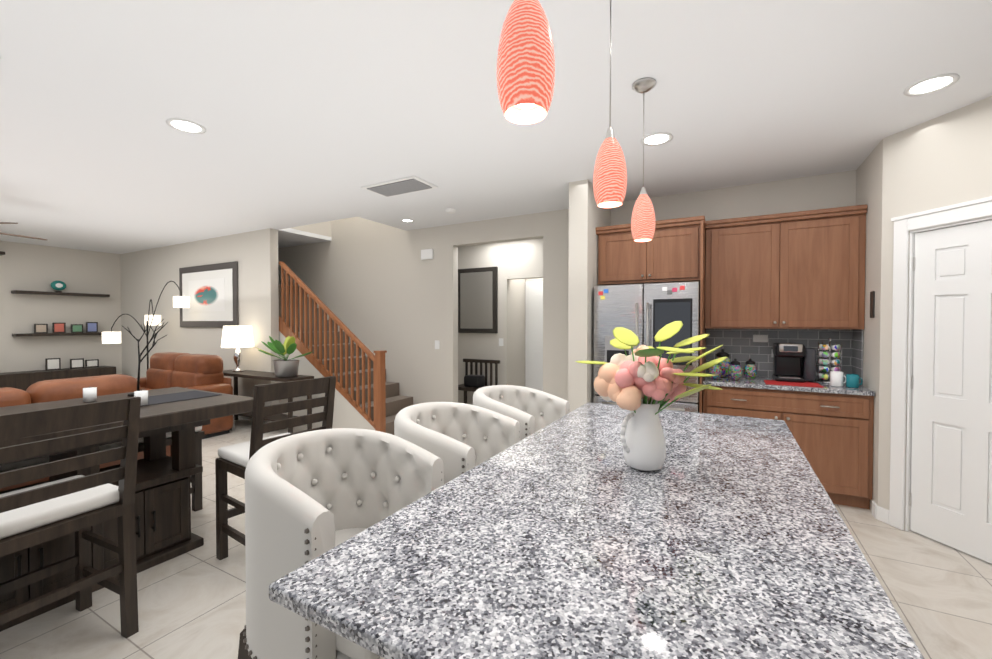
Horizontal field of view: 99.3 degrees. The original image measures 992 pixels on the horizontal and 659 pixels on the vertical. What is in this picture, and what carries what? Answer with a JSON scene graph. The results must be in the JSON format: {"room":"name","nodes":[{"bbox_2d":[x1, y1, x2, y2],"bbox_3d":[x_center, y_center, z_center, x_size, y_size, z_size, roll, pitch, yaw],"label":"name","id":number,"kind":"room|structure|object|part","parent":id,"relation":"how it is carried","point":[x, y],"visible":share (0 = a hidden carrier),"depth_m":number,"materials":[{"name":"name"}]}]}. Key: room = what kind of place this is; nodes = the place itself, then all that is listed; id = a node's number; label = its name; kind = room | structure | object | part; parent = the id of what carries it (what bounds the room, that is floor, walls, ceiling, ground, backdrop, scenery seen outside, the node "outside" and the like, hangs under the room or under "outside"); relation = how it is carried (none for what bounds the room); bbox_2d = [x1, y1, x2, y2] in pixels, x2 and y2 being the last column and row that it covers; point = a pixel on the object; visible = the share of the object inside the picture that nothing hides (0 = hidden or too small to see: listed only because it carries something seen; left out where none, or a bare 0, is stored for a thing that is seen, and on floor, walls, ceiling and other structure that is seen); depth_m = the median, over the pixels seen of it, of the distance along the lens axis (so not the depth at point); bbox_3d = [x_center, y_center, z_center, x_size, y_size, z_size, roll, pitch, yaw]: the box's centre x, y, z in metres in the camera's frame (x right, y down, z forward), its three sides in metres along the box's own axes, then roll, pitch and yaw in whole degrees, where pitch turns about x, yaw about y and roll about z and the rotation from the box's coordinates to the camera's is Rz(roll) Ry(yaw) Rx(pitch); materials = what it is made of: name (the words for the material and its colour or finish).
{"room":"open-plan kitchen","nodes":[
{"label":"open-plan kitchen","id":0,"kind":"room"},
{"bbox_2d":[0,241,121,373],"bbox_3d":[-9.116,-0.025,4.862,0.200,2.740,7.540,1,1,29],"label":"wall","id":1,"kind":"structure","parent":0,"point":[28,267],"depth_m":7.32,"materials":[{"name":"grey paint"}]},
{"bbox_2d":[12,322,101,336],"bbox_3d":[-7.519,-0.013,7.340,0.217,0.236,1.180,1,1,29],"label":"shelf","id":2,"kind":"object","parent":1,"relation":"attached to","point":[58,329],"visible":0.98,"depth_m":7.30,"materials":[{"name":"brown wood"}]},
{"bbox_2d":[11,281,109,296],"bbox_3d":[-7.519,-0.720,7.329,0.217,0.251,1.180,1,1,29],"label":"shelf","id":3,"kind":"object","parent":1,"relation":"attached to","point":[58,285],"visible":1,"depth_m":7.24,"materials":[{"name":"brown wood"}]},
{"bbox_2d":[120,228,278,405],"bbox_3d":[-5.250,-0.061,7.092,4.840,2.740,0.155,1,1,29],"label":"wall","id":4,"kind":"structure","parent":0,"point":[147,275],"depth_m":6.64,"materials":[{"name":"grey paint"}]},
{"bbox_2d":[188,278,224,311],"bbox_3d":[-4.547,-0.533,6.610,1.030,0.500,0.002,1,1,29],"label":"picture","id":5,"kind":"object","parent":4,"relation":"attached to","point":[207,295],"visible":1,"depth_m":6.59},
{"bbox_3d":[-4.538,-0.523,6.626,1.630,0.980,0.033,1,1,29],"label":"picture of fish","id":6,"kind":"part","parent":4,"relation":"part of"},
{"bbox_2d":[291,221,330,236],"bbox_3d":[-2.915,-2.730,6.401,0.120,2.499,0.890,1,1,29],"label":"wall","id":7,"kind":"structure","parent":0,"point":[323,228],"depth_m":6.56,"materials":[{"name":"grey paint"}]},
{"bbox_2d":[0,418,991,658],"bbox_3d":[-2.372,1.401,2.938,13.900,0.050,10.600,1,1,29],"label":"floor","id":8,"kind":"structure","parent":0,"point":[191,604],"depth_m":2.15,"materials":[{"name":"tile"}]},
{"bbox_2d":[0,366,115,390],"bbox_3d":[-7.970,1.013,6.280,0.435,0.620,3.500,1,1,29],"label":"media console","id":9,"kind":"object","parent":8,"relation":"on","point":[23,380],"visible":0.43,"depth_m":6.93,"materials":[{"name":"brown wood"}]},
{"bbox_2d":[45,358,98,370],"bbox_3d":[-7.848,0.582,6.421,0.373,0.233,2.785,1,1,29],"label":"picture frames","id":10,"kind":"object","parent":9,"relation":"on","point":[52,363],"visible":1,"depth_m":7.36,"materials":[{"name":"white paint"}]},
{"bbox_2d":[0,397,140,637],"bbox_3d":[-1.938,0.851,1.805,0.530,1.089,0.476,0,1,25],"label":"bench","id":11,"kind":"object","parent":8,"relation":"on","point":[79,506],"visible":1,"depth_m":1.78,"materials":[{"name":"brown wood"}]},
{"bbox_2d":[0,374,170,491],"bbox_3d":[-3.674,0.875,2.998,0.990,1.000,2.060,1,1,29],"label":"sofa","id":12,"kind":"object","parent":8,"relation":"on","point":[53,390],"visible":0.25,"depth_m":3.05,"materials":[{"name":"brown leather"}]},
{"bbox_2d":[0,426,204,511],"bbox_3d":[-2.692,1.049,2.765,0.380,0.660,1.250,1,1,29],"label":"bench","id":13,"kind":"object","parent":8,"relation":"on","point":[196,487],"visible":0.25,"depth_m":3.17,"materials":[{"name":"brown wood"}]},
{"bbox_2d":[0,387,253,631],"bbox_3d":[-2.460,0.928,2.374,1.080,0.915,1.660,1,1,29],"label":"dining table","id":14,"kind":"object","parent":8,"relation":"on","point":[163,533],"visible":0.5,"depth_m":2.46,"materials":[{"name":"brown wood"}]},
{"bbox_2d":[122,319,167,395],"bbox_3d":[-2.461,0.190,2.973,0.183,0.532,0.217,1,1,29],"label":"trees","id":15,"kind":"object","parent":14,"relation":"on","point":[140,361],"visible":0.96,"depth_m":2.96,"materials":[{"name":"grey metal"}]},
{"bbox_2d":[140,391,221,406],"bbox_3d":[-2.460,0.468,2.367,0.360,0.003,1.560,1,1,29],"label":"table runner","id":16,"kind":"object","parent":14,"relation":"on","point":[168,398],"visible":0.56,"depth_m":2.88,"materials":[{"name":"grey fabric"}]},
{"bbox_2d":[83,386,96,401],"bbox_3d":[-2.613,0.413,2.712,0.065,0.095,0.065,0,1,17],"label":"candle","id":17,"kind":"object","parent":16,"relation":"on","point":[89,394],"depth_m":2.69,"materials":[{"name":"white wax"}]},
{"bbox_2d":[134,390,147,405],"bbox_3d":[-2.179,0.415,2.589,0.065,0.095,0.065,0,1,17],"label":"candle","id":18,"kind":"object","parent":16,"relation":"on","point":[143,394],"depth_m":2.57,"materials":[{"name":"white wax"}]},
{"bbox_2d":[102,281,189,368],"bbox_3d":[-5.427,0.281,6.476,1.008,2.078,0.910,1,1,29],"label":"floor lamp","id":19,"kind":"object","parent":8,"relation":"on","point":[181,301],"visible":0.85,"depth_m":6.52,"materials":[{"name":"grey metal"}]},
{"bbox_2d":[136,352,233,438],"bbox_3d":[-4.396,0.835,5.479,1.840,1.000,0.990,1,1,29],"label":"sofa","id":20,"kind":"object","parent":8,"relation":"on","point":[203,372],"visible":0.42,"depth_m":5.45,"materials":[{"name":"brown leather"}]},
{"bbox_2d":[233,415,271,422],"bbox_3d":[-5.169,1.261,7.012,4.600,0.100,0.013,1,1,29],"label":"baseboard","id":21,"kind":"structure","parent":8,"relation":"on","point":[240,417],"depth_m":6.17,"materials":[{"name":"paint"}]},
{"bbox_2d":[223,369,313,432],"bbox_3d":[-3.159,0.963,5.659,1.700,0.740,0.350,1,1,29],"label":"console table","id":22,"kind":"object","parent":8,"relation":"on","point":[262,375],"visible":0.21,"depth_m":5.46,"materials":[{"name":"brown wood"}]},
{"bbox_2d":[221,326,253,371],"bbox_3d":[-3.613,0.267,5.902,0.400,0.640,0.400,1,1,29],"label":"table lamp","id":23,"kind":"object","parent":22,"relation":"on","point":[237,337],"visible":1,"depth_m":5.77,"materials":[{"name":"white fabric"}]},
{"bbox_2d":[255,336,311,376],"bbox_3d":[-2.684,0.333,5.299,0.702,0.527,0.477,1,1,29],"label":"potted plant","id":24,"kind":"object","parent":22,"relation":"on","point":[285,367],"visible":1,"depth_m":5.25,"materials":[{"name":"green plant"}]},
{"bbox_2d":[215,376,335,559],"bbox_3d":[-1.348,0.838,2.593,0.530,1.089,0.476,1,1,35],"label":"dining chair","id":25,"kind":"object","parent":8,"relation":"on","point":[234,459],"visible":0.38,"depth_m":2.47,"materials":[{"name":"brown wood"}]},
{"bbox_2d":[238,428,443,658],"bbox_3d":[-0.474,0.888,1.367,0.619,1.033,0.568,1,1,29],"label":"bar stool","id":26,"kind":"object","parent":8,"relation":"on","point":[311,495],"visible":0.52,"depth_m":1.23,"materials":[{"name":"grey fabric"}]},
{"bbox_2d":[278,261,412,434],"bbox_3d":[-2.380,0.179,6.117,2.925,2.293,0.945,1,1,29],"label":"staircase","id":27,"kind":"structure","parent":8,"relation":"on","point":[368,396],"depth_m":5.62,"materials":[{"name":"brown wood"}]},
{"bbox_2d":[394,402,519,483],"bbox_3d":[-0.163,0.879,1.914,0.599,1.033,0.568,0,1,25],"label":"bar stool","id":28,"kind":"object","parent":8,"relation":"on","point":[458,439],"visible":0.25,"depth_m":2.05,"materials":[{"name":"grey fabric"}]},
{"bbox_2d":[458,359,499,403],"bbox_3d":[-0.304,0.895,6.450,0.650,0.850,0.360,1,1,29],"label":"bench","id":29,"kind":"object","parent":8,"relation":"on","point":[474,383],"visible":0.75,"depth_m":6.45,"materials":[{"name":"brown wood"}]},
{"bbox_2d":[473,385,569,440],"bbox_3d":[0.153,0.870,2.472,0.599,1.033,0.568,1,1,32],"label":"bar stool","id":30,"kind":"object","parent":8,"relation":"on","point":[531,410],"visible":0.31,"depth_m":2.60,"materials":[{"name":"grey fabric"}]},
{"bbox_2d":[361,429,789,658],"bbox_3d":[0.654,0.961,1.436,0.795,0.880,2.118,1,1,29],"label":"kitchen island","id":31,"kind":"object","parent":8,"relation":"on","point":[382,656],"depth_m":0.69,"materials":[{"name":"granite"},{"name":"wood"}]},
{"bbox_2d":[269,402,924,658],"bbox_3d":[0.530,0.501,1.509,1.050,0.034,2.144,1,1,29],"label":"island countertop","id":32,"kind":"structure","parent":31,"relation":"on","point":[552,546],"depth_m":0.89,"materials":[{"name":"grey stone"}]},
{"bbox_2d":[575,321,726,470],"bbox_3d":[0.526,0.226,1.474,0.498,0.514,0.393,1,1,29],"label":"flower vase","id":33,"kind":"object","parent":32,"relation":"on","point":[650,377],"visible":1,"depth_m":1.43,"materials":[{"name":"white ceramic"}]},
{"bbox_2d":[593,281,699,412],"bbox_3d":[1.482,0.470,4.081,0.900,1.775,0.821,1,1,29],"label":"fridge","id":34,"kind":"object","parent":8,"relation":"on","point":[645,313],"visible":0.44,"depth_m":3.72,"materials":[{"name":"grey metal"}]},
{"bbox_2d":[703,376,874,509],"bbox_3d":[2.443,0.907,3.659,1.144,0.915,0.651,1,1,29],"label":"base cabinet","id":35,"kind":"object","parent":8,"relation":"on","point":[830,427],"visible":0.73,"depth_m":3.28,"materials":[{"name":"brown wood"}]},
{"bbox_2d":[708,357,723,378],"bbox_3d":[1.965,0.354,3.785,0.108,0.183,0.108,0,1,20],"label":"candy jar","id":36,"kind":"object","parent":35,"relation":"on","point":[718,370],"depth_m":3.75,"materials":[{"name":"multicoloured glass"}]},
{"bbox_2d":[716,349,729,376],"bbox_3d":[2.118,0.313,3.940,0.154,0.262,0.154,0,1,20],"label":"candy jar","id":37,"kind":"object","parent":35,"relation":"on","point":[720,354],"depth_m":3.89,"materials":[{"name":"black glass"}]},
{"bbox_2d":[726,357,744,379],"bbox_3d":[2.125,0.353,3.744,0.111,0.189,0.111,0,1,20],"label":"candy jar","id":38,"kind":"object","parent":35,"relation":"on","point":[728,367],"depth_m":3.72,"materials":[{"name":"multicoloured glass"}]},
{"bbox_2d":[745,359,756,378],"bbox_3d":[2.297,0.354,3.809,0.108,0.183,0.108,0,1,20],"label":"candy jar","id":39,"kind":"object","parent":35,"relation":"on","point":[750,367],"depth_m":3.77,"materials":[{"name":"multicoloured glass"}]},
{"bbox_2d":[764,380,822,386],"bbox_3d":[2.460,0.449,3.505,0.380,0.004,0.260,1,1,29],"label":"tray","id":40,"kind":"object","parent":35,"relation":"on","point":[807,384],"visible":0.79,"depth_m":3.49,"materials":[{"name":"red"}]},
{"bbox_2d":[772,343,815,382],"bbox_3d":[2.597,0.280,3.669,0.300,0.323,0.316,1,1,29],"label":"coffee maker","id":41,"kind":"object","parent":35,"relation":"on","point":[794,362],"visible":1,"depth_m":3.60,"materials":[{"name":"black plastic"}]},
{"bbox_2d":[817,338,841,382],"bbox_3d":[2.835,0.261,3.582,0.170,0.377,0.170,1,1,29],"label":"pod carousel","id":42,"kind":"object","parent":35,"relation":"on","point":[829,361],"visible":0.83,"depth_m":3.55,"materials":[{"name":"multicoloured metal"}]},
{"bbox_2d":[830,371,862,387],"bbox_3d":[2.770,0.396,3.336,0.199,0.115,0.102,1,1,29],"label":"mugs","id":43,"kind":"object","parent":35,"relation":"on","point":[850,381],"visible":1,"depth_m":3.33,"materials":[{"name":"white ceramic"}]},
{"bbox_2d":[0,0,991,253],"bbox_3d":[-1.700,-2.693,4.101,13.900,2.620,7.800,1,1,29],"label":"ceiling","id":44,"kind":"structure","parent":0,"point":[304,112],"depth_m":2.53,"materials":[{"name":"white paint"}]},
{"bbox_2d":[0,222,46,239],"bbox_3d":[-5.445,-0.988,4.106,1.548,0.790,1.538,1,1,29],"label":"ceiling fan","id":45,"kind":"object","parent":44,"relation":"hanging from","point":[18,235],"visible":1,"depth_m":4.56,"materials":[{"name":"silver metal"}]},
{"bbox_2d":[166,118,205,133],"bbox_3d":[-2.071,-1.358,2.820,0.218,0.008,0.218,1,1,29],"label":"recessed light","id":46,"kind":"object","parent":44,"relation":"in","point":[187,126],"visible":1,"depth_m":2.81,"materials":[{"name":"white paint"}]},
{"bbox_2d":[361,176,437,196],"bbox_3d":[-0.936,-1.373,4.080,0.660,0.018,0.360,1,1,29],"label":"ceiling vent","id":47,"kind":"object","parent":44,"relation":"in","point":[402,186],"visible":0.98,"depth_m":4.04,"materials":[{"name":"white metal"}]},
{"bbox_2d":[401,219,413,221],"bbox_3d":[-1.137,-1.400,5.421,0.168,0.008,0.168,1,1,29],"label":"recessed light","id":48,"kind":"object","parent":44,"relation":"in","point":[406,220],"visible":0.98,"depth_m":5.42,"materials":[{"name":"white paint"}]},
{"bbox_2d":[445,208,455,213],"bbox_3d":[-0.530,-1.378,4.907,0.124,0.034,0.124,1,1,29],"label":"smoke detector","id":49,"kind":"object","parent":44,"relation":"attached to","point":[450,210],"visible":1,"depth_m":4.87,"materials":[{"name":"white plastic"}]},
{"bbox_2d":[496,0,554,123],"bbox_3d":[0.065,-0.901,0.918,0.128,0.860,0.128,1,1,29],"label":"pendant light","id":50,"kind":"object","parent":44,"relation":"hanging from","point":[525,74],"visible":1,"depth_m":0.88,"materials":[{"name":"orange glass"}]},
{"bbox_2d":[593,0,626,207],"bbox_3d":[0.440,-0.913,1.624,0.128,0.860,0.128,1,1,29],"label":"pendant light","id":51,"kind":"object","parent":44,"relation":"hanging from","point":[610,180],"visible":1,"depth_m":1.59,"materials":[{"name":"orange glass"}]},
{"bbox_2d":[631,77,655,241],"bbox_3d":[0.816,-0.924,2.331,0.128,0.860,0.128,1,1,29],"label":"pendant light","id":52,"kind":"object","parent":44,"relation":"hanging from","point":[643,223],"visible":1,"depth_m":2.29,"materials":[{"name":"orange glass"}]},
{"bbox_2d":[641,132,672,145],"bbox_3d":[1.150,-1.361,3.018,0.218,0.008,0.218,1,1,29],"label":"recessed light","id":53,"kind":"object","parent":44,"relation":"in","point":[657,138],"visible":1,"depth_m":3.01,"materials":[{"name":"white paint"}]},
{"bbox_2d":[903,73,959,95],"bbox_3d":[2.405,-1.350,2.332,0.218,0.008,0.218,1,1,29],"label":"recessed light","id":54,"kind":"object","parent":44,"relation":"in","point":[932,84],"visible":1,"depth_m":2.33,"materials":[{"name":"white paint"}]},
{"bbox_2d":[458,238,542,404],"bbox_3d":[0.330,-0.051,6.521,4.420,2.740,0.120,1,1,29],"label":"wall","id":55,"kind":"structure","parent":0,"point":[519,264],"depth_m":6.54,"materials":[{"name":"grey paint"}]},
{"bbox_2d":[458,267,497,332],"bbox_3d":[-0.307,-0.465,6.766,0.740,1.040,0.045,1,1,29],"label":"mirror","id":56,"kind":"object","parent":55,"relation":"attached to","point":[477,300],"visible":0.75,"depth_m":6.73,"materials":[{"name":"grey mirror"}]},
{"bbox_2d":[499,338,502,345],"bbox_3d":[0.080,0.198,6.588,0.080,0.120,0.006,1,1,29],"label":"light switch","id":57,"kind":"object","parent":55,"relation":"attached to","point":[500,339],"depth_m":6.59,"materials":[{"name":"white plastic"}]},
{"bbox_2d":[525,281,542,390],"bbox_3d":[0.870,0.251,6.971,0.840,2.120,0.037,1,1,29],"label":"door","id":58,"kind":"structure","parent":55,"relation":"attached to","point":[533,334],"depth_m":7.08,"materials":[{"name":"white paint"}]},
{"bbox_2d":[278,170,853,404],"bbox_3d":[-1.813,-1.330,6.396,11.520,5.300,0.120,1,1,29],"label":"wall","id":59,"kind":"structure","parent":0,"point":[372,286],"depth_m":5.80,"materials":[{"name":"grey paint"}]},
{"bbox_2d":[421,249,432,259],"bbox_3d":[-0.955,-1.041,5.844,0.200,0.140,0.030,1,1,29],"label":"door chime","id":60,"kind":"object","parent":59,"relation":"attached to","point":[426,254],"visible":0.92,"depth_m":5.83,"materials":[{"name":"white plastic"}]},
{"bbox_2d":[435,340,439,348],"bbox_3d":[-0.809,0.210,5.797,0.080,0.120,0.006,1,1,29],"label":"light switch","id":61,"kind":"object","parent":59,"relation":"attached to","point":[437,344],"depth_m":5.79,"materials":[{"name":"white plastic"}]},
{"bbox_2d":[596,220,703,287],"bbox_3d":[1.538,-0.702,4.171,0.915,0.518,0.576,1,1,29],"label":"upper cabinet","id":62,"kind":"object","parent":59,"relation":"attached to","point":[675,253],"depth_m":3.89,"materials":[{"name":"brown wood"}]},
{"bbox_2d":[706,328,862,385],"bbox_3d":[2.529,0.220,3.804,1.144,0.453,0.297,1,1,29],"label":"backsplash","id":63,"kind":"structure","parent":59,"relation":"attached to","point":[741,346],"depth_m":3.92,"materials":[{"name":"tile"}]},
{"bbox_2d":[753,335,767,341],"bbox_3d":[2.494,0.084,3.977,0.120,0.070,0.005,1,1,29],"label":"outlet","id":64,"kind":"object","parent":63,"relation":"attached to","point":[760,338],"depth_m":3.97,"materials":[{"name":"white plastic"}]},
{"bbox_2d":[704,208,866,331],"bbox_3d":[2.517,-0.481,3.770,1.141,0.947,0.346,1,1,29],"label":"upper cabinet","id":65,"kind":"object","parent":59,"relation":"attached to","point":[799,270],"depth_m":3.59,"materials":[{"name":"brown wood"}]},
{"bbox_2d":[568,179,610,411],"bbox_3d":[0.973,-0.016,4.321,0.180,2.740,0.878,1,1,29],"label":"wall","id":66,"kind":"structure","parent":0,"point":[587,215],"depth_m":3.94,"materials":[{"name":"grey paint"}]},
{"bbox_2d":[854,96,991,529],"bbox_3d":[1.743,0.061,-0.498,1.598,2.740,8.560,1,1,29],"label":"wall","id":67,"kind":"structure","parent":0,"point":[944,160],"depth_m":2.94,"materials":[{"name":"grey paint"}]},
{"bbox_2d":[870,291,874,317],"bbox_3d":[2.841,-0.188,3.184,0.010,0.200,0.080,1,1,29],"label":"light switch","id":68,"kind":"object","parent":67,"relation":"attached to","point":[872,301],"visible":0.96,"depth_m":3.16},
{"bbox_2d":[889,196,991,531],"bbox_3d":[2.913,0.306,2.533,0.145,2.153,0.900,0,1,-11],"label":"door frame","id":69,"kind":"structure","parent":67,"relation":"attached to","point":[981,208],"depth_m":2.87,"materials":[{"name":"white paint"}]},
{"bbox_2d":[909,220,991,563],"bbox_3d":[2.903,0.365,2.533,0.465,2.012,0.540,1,1,29],"label":"pantry door","id":70,"kind":"structure","parent":67,"relation":"in","point":[950,503],"depth_m":2.64,"materials":[{"name":"white paint"}]}
]}

